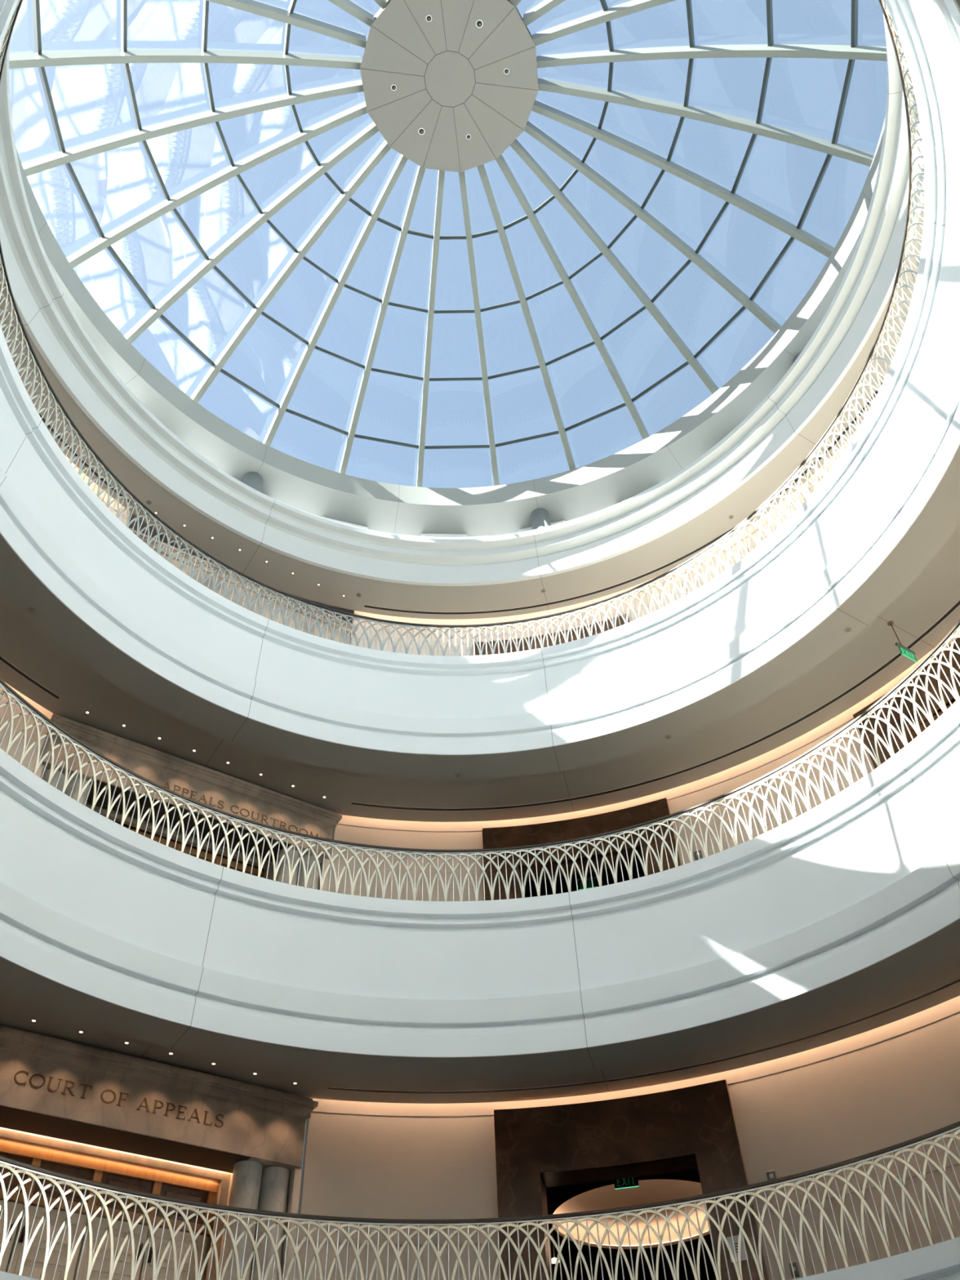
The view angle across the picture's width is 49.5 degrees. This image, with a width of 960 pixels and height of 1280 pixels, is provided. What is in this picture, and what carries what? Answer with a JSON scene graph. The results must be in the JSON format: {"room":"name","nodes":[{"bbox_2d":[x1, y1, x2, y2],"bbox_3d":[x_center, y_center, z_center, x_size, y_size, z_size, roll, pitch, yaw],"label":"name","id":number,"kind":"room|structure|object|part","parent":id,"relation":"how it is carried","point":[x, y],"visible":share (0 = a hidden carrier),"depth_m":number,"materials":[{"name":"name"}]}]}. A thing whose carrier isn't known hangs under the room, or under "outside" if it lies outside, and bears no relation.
{"room":"courthouse atrium","nodes":[
{"label":"courthouse atrium","id":0,"kind":"room"},
{"bbox_2d":[0,1127,229,1279],"bbox_3d":[-4.826,7.035,12.894,4.920,3.482,0.460,24,-53,-22],"label":"door frame","id":1,"kind":"structure","parent":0,"point":[208,1239],"depth_m":13.35,"materials":[{"name":"beige paint"}]},
{"bbox_2d":[32,751,272,878],"bbox_3d":[-4.983,3.694,16.610,4.920,3.482,0.460,24,-53,-22],"label":"wall","id":2,"kind":"structure","parent":0,"point":[87,802],"depth_m":17.07,"materials":[{"name":"beige paint"}]},
{"bbox_2d":[111,819,264,877],"bbox_3d":[-4.964,4.058,16.202,3.180,2.367,0.136,24,-53,-22],"label":"door","id":3,"kind":"structure","parent":2,"relation":"in","point":[148,834],"depth_m":17.16,"materials":[{"name":"brown wood"}]},
{"bbox_2d":[35,713,342,891],"bbox_3d":[-4.775,3.516,16.322,5.040,3.278,1.110,24,-53,-22],"label":"portal","id":4,"kind":"object","parent":2,"relation":"attached to","point":[214,788],"visible":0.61,"depth_m":16.94,"materials":[{"name":"beige stone"}]},
{"bbox_3d":[-4.896,3.980,16.128,3.400,2.377,0.080,24,-53,-22],"label":"door frame","id":5,"kind":"part","parent":4,"relation":"part of","materials":[{"name":"beige stone"}]},
{"bbox_3d":[-4.728,2.941,16.796,3.380,0.006,0.570,24,-53,-22],"label":"soffit panel","id":6,"kind":"part","parent":4,"relation":"part of","materials":[{"name":"brown wood"}]},
{"bbox_3d":[-4.715,2.383,17.328,5.040,0.272,0.710,24,-53,-22],"label":"cornice","id":7,"kind":"part","parent":4,"relation":"part of","materials":[{"name":"beige stone"}]},
{"bbox_2d":[128,511,353,641],"bbox_3d":[-0.425,-7.314,17.456,20.200,0.250,20.200,-2,-48,0],"label":"wall","id":8,"kind":"structure","parent":0,"point":[154,533],"depth_m":21.79,"materials":[{"name":"stone"}]},
{"bbox_2d":[242,471,262,492],"bbox_3d":[-5.527,-2.647,24.214,0.470,3.880,0.470,24,-53,-22],"label":"column","id":9,"kind":"structure","parent":8,"relation":"on","point":[254,480],"depth_m":25.32,"materials":[{"name":"grey paint"}]},
{"bbox_2d":[530,507,550,529],"bbox_3d":[1.595,-1.887,25.198,0.470,3.880,0.470,-11,-49,7],"label":"column","id":10,"kind":"structure","parent":8,"relation":"on","point":[540,517],"depth_m":26.22,"materials":[{"name":"grey paint"}]},
{"bbox_2d":[792,353,799,363],"bbox_3d":[7.495,-5.114,22.546,0.470,3.880,0.470,24,-53,-22],"label":"column","id":11,"kind":"structure","parent":8,"relation":"on","point":[797,355],"depth_m":23.87,"materials":[{"name":"grey paint"}]},
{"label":"window","id":12,"kind":"structure","parent":8,"relation":"on","visible":0},
{"bbox_2d":[15,120,884,537],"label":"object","id":13,"kind":"structure","parent":12,"relation":"on","point":[603,483],"depth_m":25.52,"materials":[{"name":"paint"}]},
{"bbox_2d":[322,516,368,528],"bbox_3d":[-3.422,-1.604,25.240,1.200,3.880,0.330,12,-50,-13],"label":"trim","id":14,"kind":"object","parent":13,"relation":"attached to","point":[344,522],"visible":0.16,"depth_m":26.56,"materials":[{"name":"white paint"}]},
{"bbox_2d":[420,533,466,537],"bbox_3d":[-0.877,-1.333,25.592,1.200,3.880,0.330,0,-48,-3],"label":"pier","id":15,"kind":"object","parent":13,"relation":"attached to","point":[421,535],"visible":0.18,"depth_m":26.86,"materials":[{"name":"white paint"}]},
{"bbox_2d":[8,0,886,487],"bbox_3d":[-0.636,-11.800,22.445,19.110,3.847,19.110,-21,-51,16],"label":"frame","id":16,"kind":"object","parent":13,"relation":"attached to","point":[446,71],"visible":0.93,"depth_m":23.62,"materials":[{"name":"paint"}]},
{"bbox_3d":[-1.920,-12.391,23.301,1.386,0.020,0.881,-6,-48,3],"label":"hub panel","id":17,"kind":"part","parent":16,"relation":"part of","materials":[{"name":"metal"}]},
{"bbox_2d":[391,84,396,90],"bbox_3d":[-1.929,-12.361,23.300,0.124,0.019,0.124,-2,-48,0],"label":"recessed light","id":18,"kind":"object","parent":16,"relation":"attached to","point":[393,87],"visible":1,"depth_m":23.30,"materials":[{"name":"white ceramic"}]},
{"bbox_3d":[-1.854,-12.806,22.931,1.386,0.020,0.881,14,-50,-14],"label":"hub panel","id":19,"kind":"part","parent":16,"relation":"part of","materials":[{"name":"metal"}]},
{"bbox_3d":[-1.739,-12.001,23.660,1.386,0.020,0.881,-26,-52,19],"label":"hub panel","id":20,"kind":"part","parent":16,"relation":"part of","materials":[{"name":"metal"}]},
{"bbox_3d":[-1.553,-13.163,22.623,0.881,0.020,1.386,-37,-56,27],"label":"hub panel","id":21,"kind":"part","parent":16,"relation":"part of","materials":[{"name":"metal"}]},
{"bbox_3d":[-1.346,-11.713,23.935,0.881,0.020,1.386,24,-53,-22],"label":"hub panel","id":22,"kind":"part","parent":16,"relation":"part of","materials":[{"name":"metal"}]},
{"bbox_2d":[417,128,424,134],"bbox_3d":[-1.345,-11.688,23.930,0.148,0.019,0.148,-2,-48,0],"label":"recessed light","id":23,"kind":"object","parent":16,"relation":"attached to","point":[421,131],"visible":1,"depth_m":23.93,"materials":[{"name":"white metal"}]},
{"bbox_3d":[-1.077,-13.392,22.437,0.881,0.020,1.386,-15,-49,11],"label":"hub panel","id":24,"kind":"part","parent":16,"relation":"part of","materials":[{"name":"metal"}]},
{"bbox_2d":[426,14,431,22],"bbox_3d":[-1.101,-13.382,22.418,0.132,0.019,0.132,-2,-48,0],"label":"recessed light","id":25,"kind":"object","parent":16,"relation":"attached to","point":[428,18],"visible":1,"depth_m":22.41,"materials":[{"name":"white metal"}]},
{"bbox_3d":[-0.819,-11.584,24.073,0.881,0.020,1.386,4,-48,-6],"label":"hub panel","id":26,"kind":"part","parent":16,"relation":"part of","materials":[{"name":"metal"}]},
{"bbox_3d":[-0.670,-12.516,23.242,1.123,0.020,1.130,-2,-48,0],"label":"hub panel","id":27,"kind":"part","parent":16,"relation":"part of","materials":[{"name":"metal"}]},
{"bbox_3d":[-0.521,-13.448,22.410,0.881,0.020,1.386,4,-48,-6],"label":"hub panel","id":28,"kind":"part","parent":16,"relation":"part of","materials":[{"name":"metal"}]},
{"bbox_3d":[-0.262,-11.640,24.047,0.881,0.020,1.386,-15,-49,11],"label":"hub panel","id":29,"kind":"part","parent":16,"relation":"part of","materials":[{"name":"metal"}]},
{"bbox_2d":[475,19,483,27],"bbox_3d":[-0.013,-13.325,22.515,0.156,0.019,0.156,-2,-48,0],"label":"recessed light","id":30,"kind":"object","parent":16,"relation":"attached to","point":[479,24],"visible":1,"depth_m":22.52,"materials":[{"name":"white metal"}]},
{"bbox_3d":[0.006,-13.319,22.549,0.881,0.020,1.386,24,-53,-22],"label":"hub panel","id":31,"kind":"part","parent":16,"relation":"part of","materials":[{"name":"metal"}]},
{"bbox_3d":[0.213,-11.869,23.861,0.881,0.020,1.386,-37,-56,27],"label":"hub panel","id":32,"kind":"part","parent":16,"relation":"part of","materials":[{"name":"metal"}]},
{"bbox_3d":[0.399,-13.031,22.824,1.386,0.020,0.881,-26,-52,19],"label":"hub panel","id":33,"kind":"part","parent":16,"relation":"part of","materials":[{"name":"metal"}]},
{"bbox_3d":[0.514,-12.226,23.552,1.386,0.020,0.881,14,-50,-14],"label":"hub panel","id":34,"kind":"part","parent":16,"relation":"part of","materials":[{"name":"metal"}]},
{"bbox_2d":[503,68,509,74],"bbox_3d":[0.591,-12.645,23.152,0.120,0.019,0.120,-2,-48,0],"label":"recessed light","id":35,"kind":"object","parent":16,"relation":"attached to","point":[506,71],"visible":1,"depth_m":23.15,"materials":[{"name":"white metal"}]},
{"bbox_3d":[0.580,-12.641,23.182,1.386,0.020,0.881,-6,-48,3],"label":"hub panel","id":36,"kind":"part","parent":16,"relation":"part of","materials":[{"name":"metal"}]},
{"bbox_2d":[267,480,664,538],"bbox_3d":[-0.443,-7.695,17.879,15.520,0.910,15.520,-2,-48,0],"label":"trim","id":37,"kind":"structure","parent":13,"relation":"attached to","point":[524,531],"depth_m":23.19,"materials":[{"name":"white paint"}]},
{"bbox_2d":[519,520,564,532],"bbox_3d":[1.694,-1.563,25.494,1.200,3.880,0.330,-11,-49,7],"label":"pier","id":38,"kind":"object","parent":13,"relation":"attached to","point":[563,521],"visible":0.16,"depth_m":26.78,"materials":[{"name":"white paint"}]},
{"bbox_2d":[292,643,350,1278],"bbox_3d":[-0.416,-7.130,17.251,120.000,0.200,119.927,-2,-48,0],"label":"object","id":39,"kind":"structure","parent":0,"point":[300,1168],"depth_m":41.17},
{"bbox_2d":[64,430,857,656],"bbox_3d":[-0.350,-5.716,15.678,17.630,4.382,17.629,-2,-48,0],"label":"wall","id":40,"kind":"structure","parent":0,"point":[513,618],"depth_m":21.93,"materials":[{"name":"paint"}]},
{"bbox_2d":[0,6,924,586],"bbox_3d":[-0.417,-7.148,17.272,15.199,1.085,15.199,24,-53,-22],"label":"trim","id":41,"kind":"structure","parent":40,"relation":"attached to","point":[864,291],"depth_m":20.19,"materials":[{"name":"white paint"}]},
{"bbox_2d":[474,613,629,655],"bbox_3d":[1.587,0.987,20.884,3.287,3.040,0.622,-11,-49,7],"label":"portal","id":42,"kind":"object","parent":40,"relation":"attached to","point":[622,622],"visible":0.24,"depth_m":21.75,"materials":[{"name":"brown stone"}]},
{"bbox_2d":[0,198,924,619],"bbox_3d":[-0.401,-6.806,16.891,17.070,0.030,17.070,-2,-48,0],"label":"ceiling","id":43,"kind":"structure","parent":0,"point":[276,574],"depth_m":21.14,"materials":[{"name":"paint"}]},
{"bbox_2d":[39,413,88,466],"bbox_3d":[-7.721,-3.708,19.343,0.589,0.005,1.154,-2,-48,0],"label":"ceiling vent","id":44,"kind":"object","parent":43,"relation":"in","point":[86,464],"depth_m":19.33,"materials":[{"name":"black metal"}]},
{"bbox_2d":[90,467,131,503],"bbox_3d":[-7.101,-2.966,20.036,0.583,0.005,0.825,-2,-48,0],"label":"ceiling vent","id":45,"kind":"object","parent":43,"relation":"in","point":[95,473],"depth_m":20.00,"materials":[{"name":"black metal"}]},
{"bbox_2d":[364,519,744,614],"bbox_3d":[1.430,-1.573,21.650,6.500,0.005,4.822,15,-50,-16],"label":"ceiling vent","id":46,"kind":"object","parent":43,"relation":"in","point":[721,535],"depth_m":22.29,"materials":[{"name":"black metal"}]},
{"bbox_2d":[768,446,832,505],"bbox_3d":[6.262,-3.200,20.391,0.448,0.005,1.580,15,-50,-16],"label":"ceiling vent","id":47,"kind":"object","parent":43,"relation":"in","point":[829,448],"depth_m":20.33,"materials":[{"name":"black metal"}]},
{"bbox_2d":[0,524,959,822],"bbox_3d":[-0.228,-3.127,12.799,17.070,0.030,17.070,-2,-48,0],"label":"ceiling","id":48,"kind":"structure","parent":0,"point":[80,689],"depth_m":16.95,"materials":[{"name":"paint"}]},
{"bbox_2d":[0,655,59,699],"bbox_3d":[-7.456,-2.912,12.664,1.977,0.005,10.390,-2,-48,0],"label":"ceiling vent","id":49,"kind":"object","parent":48,"relation":"in","point":[2,659],"visible":1,"depth_m":15.83,"materials":[{"name":"black metal"}]},
{"bbox_2d":[351,600,959,810],"bbox_3d":[4.077,-1.948,14.018,7.184,0.005,16.307,15,-50,-15],"label":"light","id":50,"kind":"object","parent":48,"relation":"in","point":[951,610],"visible":1,"depth_m":17.65,"materials":[{"name":"black metal"}]},
{"bbox_2d":[887,621,918,662],"bbox_3d":[6.226,0.018,15.381,0.380,0.741,0.090,24,-53,-22],"label":"exit sign","id":51,"kind":"object","parent":48,"relation":"hanging from","point":[905,651],"visible":1,"depth_m":15.20,"materials":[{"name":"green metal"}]},
{"bbox_3d":[6.171,-0.080,15.442,0.090,0.515,0.090,24,-53,-22],"label":"stem","id":52,"kind":"part","parent":51,"relation":"part of","materials":[{"name":"brown metal"}]},
{"bbox_3d":[6.234,0.205,15.173,0.340,0.170,0.012,24,-53,-22],"label":"panel","id":53,"kind":"part","parent":51,"relation":"part of","materials":[{"name":"green plastic"}]},
{"bbox_2d":[0,0,959,780],"bbox_3d":[-0.221,-2.978,12.632,13.760,0.470,13.760,-2,-48,0],"label":"ceiling","id":54,"kind":"structure","parent":0,"point":[940,517],"depth_m":15.65,"materials":[{"name":"paint"}]},
{"bbox_2d":[28,608,35,613],"bbox_3d":[-6.185,-0.405,14.374,0.100,0.012,0.100,-2,-48,0],"label":"sprinkler","id":55,"kind":"object","parent":54,"relation":"attached to","point":[30,610],"visible":1,"depth_m":14.37,"materials":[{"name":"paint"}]},
{"bbox_2d":[665,734,671,739],"bbox_3d":[2.985,1.542,16.512,0.100,0.012,0.100,-2,-48,0],"label":"sprinkler","id":56,"kind":"object","parent":54,"relation":"attached to","point":[668,736],"visible":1,"depth_m":16.50,"materials":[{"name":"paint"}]},
{"bbox_2d":[844,626,851,632],"bbox_3d":[5.335,-0.147,15.094,0.100,0.012,0.100,-2,-48,0],"label":"sprinkler","id":57,"kind":"object","parent":54,"relation":"attached to","point":[847,629],"visible":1,"depth_m":15.08,"materials":[{"name":"paint"}]},
{"bbox_2d":[0,919,959,1080],"bbox_3d":[-0.064,0.364,8.916,13.760,0.470,13.760,-2,-48,0],"label":"ceiling","id":58,"kind":"structure","parent":0,"point":[19,983],"depth_m":12.56,"materials":[{"name":"paint"}]},
{"bbox_2d":[0,955,959,1103],"bbox_3d":[-0.071,0.214,9.083,17.070,0.030,17.070,-2,-48,0],"label":"ceiling","id":59,"kind":"structure","parent":0,"point":[15,1013],"depth_m":13.97,"materials":[{"name":"paint"}]},
{"bbox_2d":[328,977,959,1093],"bbox_3d":[4.230,1.395,10.303,7.191,0.005,16.309,15,-50,-15],"label":"light","id":60,"kind":"object","parent":59,"relation":"in","point":[957,980],"visible":1,"depth_m":14.30,"materials":[{"name":"black metal"}]},
{"bbox_2d":[0,630,959,901],"bbox_3d":[-0.185,-2.206,11.774,17.629,3.877,17.629,-2,-48,0],"label":"wall","id":61,"kind":"structure","parent":0,"point":[362,830],"depth_m":17.48,"materials":[{"name":"beige paint"}]},
{"bbox_2d":[482,797,680,900],"bbox_3d":[1.742,4.295,17.205,3.287,3.140,0.622,-11,-49,7],"label":"portal","id":62,"kind":"object","parent":61,"relation":"attached to","point":[562,830],"visible":0.49,"depth_m":17.87,"materials":[{"name":"brown wood"}]},
{"bbox_2d":[693,849,702,860],"bbox_3d":[3.562,3.506,16.983,0.120,0.160,0.050,-21,-51,16],"label":"fire alarm strobe","id":63,"kind":"object","parent":61,"relation":"attached to","point":[700,855],"visible":0.73,"depth_m":16.96,"materials":[{"name":"grey plastic"}]},
{"bbox_2d":[853,637,959,768],"bbox_3d":[7.164,1.329,14.768,0.622,3.140,3.287,24,-53,-22],"label":"portal","id":64,"kind":"object","parent":61,"relation":"attached to","point":[947,670],"visible":0.36,"depth_m":15.85,"materials":[{"name":"brown stone"}]},
{"bbox_2d":[0,0,959,755],"bbox_3d":[-0.248,-3.543,13.261,13.000,2.162,13.000,7,-49,-9],"label":"balcony fascia","id":65,"kind":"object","parent":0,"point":[242,661],"depth_m":15.87,"materials":[{"name":"white paint"}]},
{"bbox_2d":[0,0,924,656],"bbox_3d":[-0.297,-4.591,14.427,12.580,0.975,12.580,34,-58,-28],"label":"railing","id":66,"kind":"object","parent":65,"relation":"on","point":[892,31],"visible":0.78,"depth_m":16.87,"materials":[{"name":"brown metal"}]},
{"bbox_2d":[523,864,644,897],"bbox_3d":[2.540,6.908,19.566,6.300,3.307,6.620,-11,-49,7],"label":"wall","id":67,"kind":"structure","parent":0,"point":[611,881],"depth_m":19.13,"materials":[{"name":"black"}]},
{"bbox_2d":[577,875,597,890],"bbox_3d":[1.911,4.233,18.617,0.380,0.503,0.090,-11,-49,7],"label":"exit sign","id":68,"kind":"object","parent":67,"relation":"hanging from","point":[588,883],"visible":0.59,"depth_m":18.50,"materials":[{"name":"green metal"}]},
{"bbox_2d":[292,995,959,1279],"bbox_3d":[-0.028,1.135,8.058,17.629,3.877,17.629,-2,-48,0],"label":"wall","id":69,"kind":"structure","parent":0,"point":[893,1083],"depth_m":13.56,"materials":[{"name":"beige paint"}]},
{"bbox_2d":[0,1025,318,1279],"bbox_3d":[-4.617,6.857,12.605,5.040,3.278,1.110,24,-53,-22],"label":"portal","id":70,"kind":"object","parent":69,"relation":"attached to","point":[50,1086],"visible":0.99,"depth_m":13.27,"materials":[{"name":"beige stone"}]},
{"bbox_2d":[0,1138,218,1279],"bbox_3d":[-4.807,7.399,12.485,3.180,2.367,0.136,24,-53,-22],"label":"door","id":71,"kind":"structure","parent":70,"relation":"attached to","point":[146,1180],"depth_m":12.90,"materials":[{"name":"brown wood"}]},
{"bbox_3d":[-5.803,6.826,12.192,0.460,0.180,0.018,24,-53,-22],"label":"panel","id":72,"kind":"part","parent":71,"relation":"part of","materials":[{"name":"brown wood"}]},
{"bbox_3d":[-5.802,6.824,12.191,0.600,0.340,0.020,24,-53,-22],"label":"panel moulding","id":73,"kind":"part","parent":71,"relation":"part of","materials":[{"name":"brown wood"}]},
{"bbox_3d":[-5.819,6.453,12.642,0.500,0.267,0.035,24,-53,-22],"label":"transom panel","id":74,"kind":"part","parent":71,"relation":"part of","materials":[{"name":"brown wood"}]},
{"bbox_3d":[-5.396,7.016,12.306,0.040,0.190,0.076,24,-53,-22],"label":"handle","id":75,"kind":"part","parent":71,"relation":"part of","materials":[{"name":"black metal"}]},
{"bbox_3d":[-5.119,7.628,11.920,0.600,0.940,0.020,24,-53,-22],"label":"panel moulding","id":76,"kind":"part","parent":71,"relation":"part of","materials":[{"name":"brown wood"}]},
{"bbox_3d":[-5.120,7.629,11.921,0.460,0.780,0.018,24,-53,-22],"label":"panel","id":77,"kind":"part","parent":71,"relation":"part of","materials":[{"name":"brown wood"}]},
{"bbox_3d":[-5.143,7.120,12.485,0.600,0.340,0.020,24,-53,-22],"label":"panel moulding","id":78,"kind":"part","parent":71,"relation":"part of","materials":[{"name":"brown wood"}]},
{"bbox_3d":[-5.144,7.121,12.486,0.460,0.180,0.018,24,-53,-22],"label":"panel","id":79,"kind":"part","parent":71,"relation":"part of","materials":[{"name":"brown wood"}]},
{"bbox_3d":[-5.172,6.743,12.930,0.500,0.267,0.035,24,-53,-22],"label":"transom panel","id":80,"kind":"part","parent":71,"relation":"part of","materials":[{"name":"brown wood"}]},
{"bbox_3d":[-4.461,7.925,12.214,0.460,0.780,0.018,24,-53,-22],"label":"panel","id":81,"kind":"part","parent":71,"relation":"part of","materials":[{"name":"brown wood"}]},
{"bbox_3d":[-4.460,7.924,12.213,0.600,0.940,0.020,24,-53,-22],"label":"panel moulding","id":82,"kind":"part","parent":71,"relation":"part of","materials":[{"name":"brown wood"}]},
{"bbox_3d":[-4.833,6.875,13.072,3.180,0.622,0.070,24,-53,-22],"label":"transom frame","id":83,"kind":"part","parent":71,"relation":"part of","materials":[{"name":"orange wood"}]},
{"bbox_3d":[-4.485,7.417,12.779,0.460,0.180,0.018,24,-53,-22],"label":"panel","id":84,"kind":"part","parent":71,"relation":"part of","materials":[{"name":"brown wood"}]},
{"bbox_3d":[-4.484,7.416,12.778,0.600,0.340,0.020,24,-53,-22],"label":"panel moulding","id":85,"kind":"part","parent":71,"relation":"part of","materials":[{"name":"brown wood"}]},
{"bbox_3d":[-4.513,7.039,13.223,0.500,0.267,0.035,24,-53,-22],"label":"transom panel","id":86,"kind":"part","parent":71,"relation":"part of","materials":[{"name":"brown wood"}]},
{"bbox_3d":[-4.195,7.554,12.841,0.040,0.190,0.076,24,-53,-22],"label":"handle","id":87,"kind":"part","parent":71,"relation":"part of","materials":[{"name":"black metal"}]},
{"bbox_3d":[-4.077,7.608,12.894,0.040,0.190,0.076,24,-53,-22],"label":"handle","id":88,"kind":"part","parent":71,"relation":"part of","materials":[{"name":"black metal"}]},
{"bbox_3d":[-3.800,8.219,12.507,0.600,0.940,0.020,24,-53,-22],"label":"panel moulding","id":89,"kind":"part","parent":71,"relation":"part of","materials":[{"name":"brown wood"}]},
{"bbox_3d":[-3.824,7.711,13.072,0.600,0.340,0.020,24,-53,-22],"label":"panel moulding","id":90,"kind":"part","parent":71,"relation":"part of","materials":[{"name":"brown wood"}]},
{"bbox_3d":[-3.825,7.713,13.073,0.460,0.180,0.018,24,-53,-22],"label":"panel","id":91,"kind":"part","parent":71,"relation":"part of","materials":[{"name":"brown wood"}]},
{"bbox_3d":[-3.866,7.329,13.511,0.500,0.267,0.035,24,-53,-22],"label":"transom panel","id":92,"kind":"part","parent":71,"relation":"part of","materials":[{"name":"brown wood"}]},
{"bbox_3d":[-4.739,7.321,12.411,3.400,2.377,0.080,24,-53,-22],"label":"door frame","id":93,"kind":"part","parent":70,"relation":"part of","materials":[{"name":"brown wood"}]},
{"bbox_3d":[-4.571,6.283,13.079,3.380,0.006,0.570,24,-53,-22],"label":"soffit panel","id":94,"kind":"part","parent":70,"relation":"part of","materials":[{"name":"brown wood"}]},
{"bbox_3d":[-4.558,5.724,13.612,5.040,0.272,0.710,24,-53,-22],"label":"cornice","id":95,"kind":"part","parent":70,"relation":"part of","materials":[{"name":"beige stone"}]},
{"bbox_2d":[0,697,959,1057],"bbox_3d":[-0.091,-0.202,9.545,13.000,2.162,13.000,7,-49,-9],"label":"balcony fascia","id":96,"kind":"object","parent":69,"relation":"attached to","point":[91,904],"depth_m":12.96,"materials":[{"name":"white paint"}]},
{"bbox_2d":[0,619,959,901],"bbox_3d":[-0.140,-1.250,10.711,12.580,0.975,12.580,34,-58,-28],"label":"railing","id":97,"kind":"object","parent":96,"relation":"on","point":[21,702],"visible":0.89,"depth_m":14.18,"materials":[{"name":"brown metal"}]},
{"bbox_2d":[0,1236,959,1279],"bbox_3d":[0.067,3.140,5.829,13.000,2.162,13.000,7,-49,-9],"label":"trim","id":98,"kind":"structure","parent":69,"relation":"attached to","point":[940,1260],"depth_m":9.71,"materials":[{"name":"white paint"}]},
{"bbox_2d":[0,1120,959,1279],"bbox_3d":[0.017,2.091,6.994,12.580,0.975,12.580,34,-58,-28],"label":"railing","id":99,"kind":"object","parent":98,"relation":"on","point":[944,1132],"visible":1,"depth_m":10.81,"materials":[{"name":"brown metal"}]},
{"bbox_3d":[0.003,1.778,7.343,12.580,0.037,12.580,-2,-48,0],"label":"handrail","id":100,"kind":"part","parent":99,"relation":"part of","materials":[{"name":"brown metal"}]},
{"bbox_2d":[493,1079,768,1279],"bbox_3d":[1.899,7.619,13.507,3.287,3.190,0.622,-11,-49,7],"label":"portal","id":101,"kind":"object","parent":69,"relation":"attached to","point":[538,1148],"visible":0.98,"depth_m":14.07,"materials":[{"name":"brown stone"}]},
{"bbox_2d":[726,1234,748,1262],"bbox_3d":[3.168,7.489,12.818,0.210,0.280,0.005,-18,-50,13],"label":"paper notice","id":102,"kind":"object","parent":101,"relation":"attached to","point":[735,1238],"visible":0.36,"depth_m":12.83,"materials":[{"name":"white paper"}]},
{"bbox_2d":[765,1169,777,1180],"bbox_3d":[3.719,6.847,13.266,0.120,0.160,0.050,-21,-51,16],"label":"fire alarm strobe","id":103,"kind":"object","parent":69,"relation":"attached to","point":[771,1175],"visible":0.67,"depth_m":13.27,"materials":[{"name":"grey plastic"}]},
{"bbox_2d":[788,1262,799,1277],"bbox_3d":[3.764,7.545,12.477,0.090,0.150,0.055,-21,-51,16],"label":"station","id":104,"kind":"object","parent":69,"relation":"attached to","point":[794,1264],"visible":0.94,"depth_m":12.46,"materials":[{"name":"grey plastic"}]},
{"bbox_2d":[546,1168,716,1279],"bbox_3d":[2.696,10.216,15.886,6.300,3.407,6.620,-11,-49,7],"label":"ceiling","id":105,"kind":"structure","parent":0,"point":[597,1195],"depth_m":17.82,"materials":[{"name":"beige paint"}]},
{"bbox_2d":[548,1186,559,1263],"bbox_3d":[1.028,8.315,15.047,0.160,1.210,0.160,-2,-48,0],"label":"lamp","id":106,"kind":"object","parent":105,"relation":"hanging from","point":[553,1260],"visible":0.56,"depth_m":14.76,"materials":[{"name":"brown metal"}]},
{"bbox_3d":[1.027,8.302,15.061,0.015,1.170,0.015,-19,-50,14],"label":"rod","id":107,"kind":"part","parent":106,"relation":"part of","materials":[{"name":"brown metal"}]},
{"bbox_3d":[1.046,8.702,14.616,0.160,0.050,0.160,-2,-48,0],"label":"lamp shade","id":108,"kind":"part","parent":106,"relation":"part of","materials":[{"name":"white glass"}]},
{"bbox_2d":[613,1176,639,1189],"bbox_3d":[2.069,7.574,14.900,0.380,0.503,0.090,-11,-49,7],"label":"exit sign","id":109,"kind":"object","parent":105,"relation":"hanging from","point":[630,1182],"visible":0.44,"depth_m":14.76,"materials":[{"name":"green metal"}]},
{"bbox_3d":[-5.148,0.184,20.514,4.920,3.987,0.460,24,-53,-22],"label":"wall","id":110,"kind":"structure","parent":0,"visible":0},
{"bbox_2d":[128,527,358,644],"bbox_3d":[-4.932,0.174,20.038,5.040,3.278,1.110,24,-53,-22],"label":"portal","id":111,"kind":"object","parent":110,"relation":"attached to","point":[220,578],"visible":0.02,"depth_m":20.78,"materials":[{"name":"beige stone"}]}
]}

